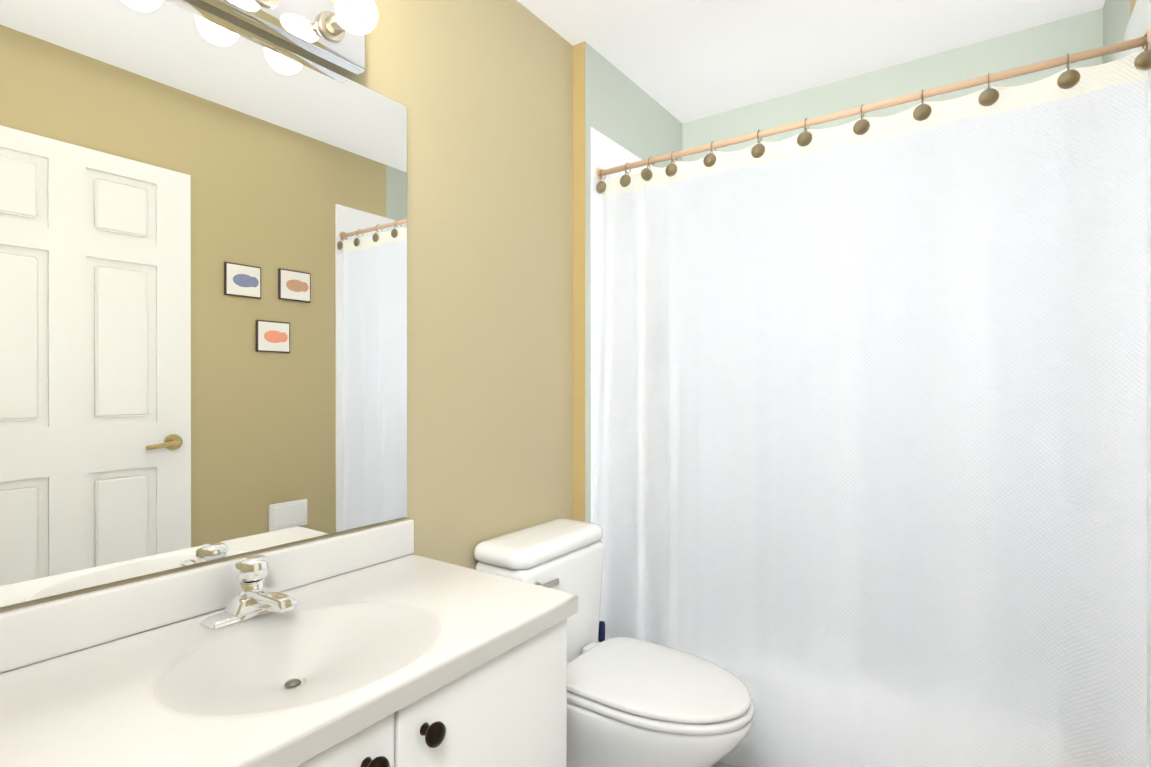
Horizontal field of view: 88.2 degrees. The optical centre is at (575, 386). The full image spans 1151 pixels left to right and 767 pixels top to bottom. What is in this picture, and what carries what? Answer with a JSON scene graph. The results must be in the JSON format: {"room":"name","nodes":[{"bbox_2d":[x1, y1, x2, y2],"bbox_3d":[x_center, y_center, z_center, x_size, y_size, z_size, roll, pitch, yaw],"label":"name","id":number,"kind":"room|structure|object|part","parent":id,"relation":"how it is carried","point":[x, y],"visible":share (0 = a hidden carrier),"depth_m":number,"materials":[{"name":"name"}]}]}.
{"room":"bathroom","nodes":[
{"label":"bathroom","id":0,"kind":"room"},
{"bbox_2d":[0,0,572,611],"bbox_3d":[-0.685,0.015,1.184,0.120,2.370,2.190,0,0,35],"label":"wall","id":1,"kind":"structure","parent":0,"point":[482,90],"depth_m":1.68,"materials":[{"name":"beige paint"}]},
{"bbox_2d":[0,0,406,606],"bbox_3d":[-0.654,-0.183,1.115,0.006,1.003,0.833,0,0,35],"label":"mirror","id":2,"kind":"object","parent":1,"relation":"attached to","point":[203,285],"visible":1,"depth_m":1.05,"materials":[{"name":"clear glass"}]},
{"bbox_2d":[191,0,377,77],"bbox_3d":[-0.602,-0.748,1.036,0.180,0.113,0.605,0,0,35],"label":"sconce","id":3,"kind":"object","parent":1,"relation":"attached to","point":[328,33],"visible":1,"depth_m":1.20,"materials":[{"name":"silver metal"}]},
{"bbox_2d":[573,41,584,520],"bbox_3d":[0.012,0.013,2.030,0.050,2.370,0.004,0,0,35],"label":"wall","id":4,"kind":"structure","parent":0,"point":[579,281],"depth_m":2.03,"materials":[{"name":"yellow paint"}]},
{"bbox_2d":[595,29,1150,766],"bbox_3d":[0.618,0.186,1.657,1.464,1.906,0.116,0,0,35],"label":"shower curtain","id":5,"kind":"object","parent":4,"relation":"attached to","point":[871,443],"visible":0.98,"depth_m":1.54,"materials":[{"name":"white fabric"}]},
{"bbox_3d":[0.651,-0.741,1.668,1.409,0.052,0.052,0,0,35],"label":"rail","id":6,"kind":"part","parent":5,"relation":"part of","materials":[{"name":"beige"}]},
{"bbox_2d":[585,42,681,521],"bbox_3d":[0.220,0.013,2.430,0.170,2.370,0.890,0,0,35],"label":"wall","id":7,"kind":"structure","parent":0,"point":[625,111],"depth_m":2.15,"materials":[{"name":"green paint"}]},
{"bbox_2d":[517,0,1104,123],"bbox_3d":[0.217,-1.220,1.092,1.700,0.100,3.080,0,0,35],"label":"ceiling","id":8,"kind":"structure","parent":0,"point":[683,61],"depth_m":1.98,"materials":[{"name":"grey paint"}]},
{"bbox_2d":[682,8,1102,161],"bbox_3d":[1.088,0.013,2.292,1.410,2.370,0.120,0,0,35],"label":"wall","id":9,"kind":"structure","parent":0,"point":[1059,38],"depth_m":2.13,"materials":[{"name":"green paint"}]},
{"bbox_2d":[591,0,1150,766],"bbox_3d":[0.841,-0.036,1.940,1.410,1.710,0.740,0,0,35],"label":"shower surround","id":10,"kind":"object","parent":9,"relation":"attached to","point":[607,152],"depth_m":2.04,"materials":[{"name":"white plastic"}]},
{"bbox_2d":[1103,0,1136,63],"bbox_3d":[1.493,0.014,1.538,0.120,2.370,0.890,0,0,35],"label":"wall","id":11,"kind":"structure","parent":0,"point":[1116,16],"depth_m":1.66,"materials":[{"name":"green paint"}]},
{"bbox_3d":[0.217,1.250,1.097,1.700,0.100,3.080,0,0,35],"label":"floor","id":12,"kind":"structure","parent":0,"visible":0},
{"bbox_2d":[0,519,577,766],"bbox_3d":[-0.439,0.753,0.970,0.524,0.894,0.850,0,0,35],"label":"bathroom vanity","id":13,"kind":"object","parent":12,"relation":"on","point":[381,646],"visible":1,"depth_m":0.95,"materials":[{"name":"white painted wood"},{"name":"cultured marble"},{"name":"oil rubbed bronze"}]},
{"bbox_2d":[200,555,298,629],"bbox_3d":[-0.548,0.358,1.048,0.146,0.104,0.153,0,0,35],"label":"faucet","id":14,"kind":"object","parent":13,"relation":"on","point":[257,606],"depth_m":1.05,"materials":[{"name":"silver metal"}]},
{"bbox_2d":[598,621,604,641],"bbox_3d":[0.086,0.982,1.944,0.066,0.432,0.066,0,0,35],"label":"toilet brush","id":15,"kind":"object","parent":12,"relation":"on","point":[601,636],"visible":0.21,"depth_m":1.93,"materials":[{"name":"blue plastic"}]},
{"bbox_2d":[474,518,754,766],"bbox_3d":[0.116,0.811,1.598,0.706,0.776,0.428,0,0,35],"label":"toilet","id":16,"kind":"object","parent":12,"relation":"on","point":[632,702],"visible":0.79,"depth_m":1.53,"materials":[{"name":"white ceramic"}]},
{"bbox_3d":[-0.080,0.527,1.586,0.030,0.030,0.090,0,0,35],"label":"lever","id":17,"kind":"part","parent":16,"relation":"part of","materials":[{"name":"silver metal"}]},
{"bbox_3d":[0.206,0.776,1.568,0.524,0.045,0.372,0,0,35],"label":"seat","id":18,"kind":"part","parent":16,"relation":"part of","materials":[{"name":"white plastic"}]},
{"bbox_2d":[713,762,739,766],"bbox_3d":[0.862,0.998,1.972,1.386,0.400,0.643,0,0,35],"label":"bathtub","id":19,"kind":"object","parent":12,"relation":"on","point":[718,764],"depth_m":1.86,"materials":[{"name":"white ceramic"}]}
]}

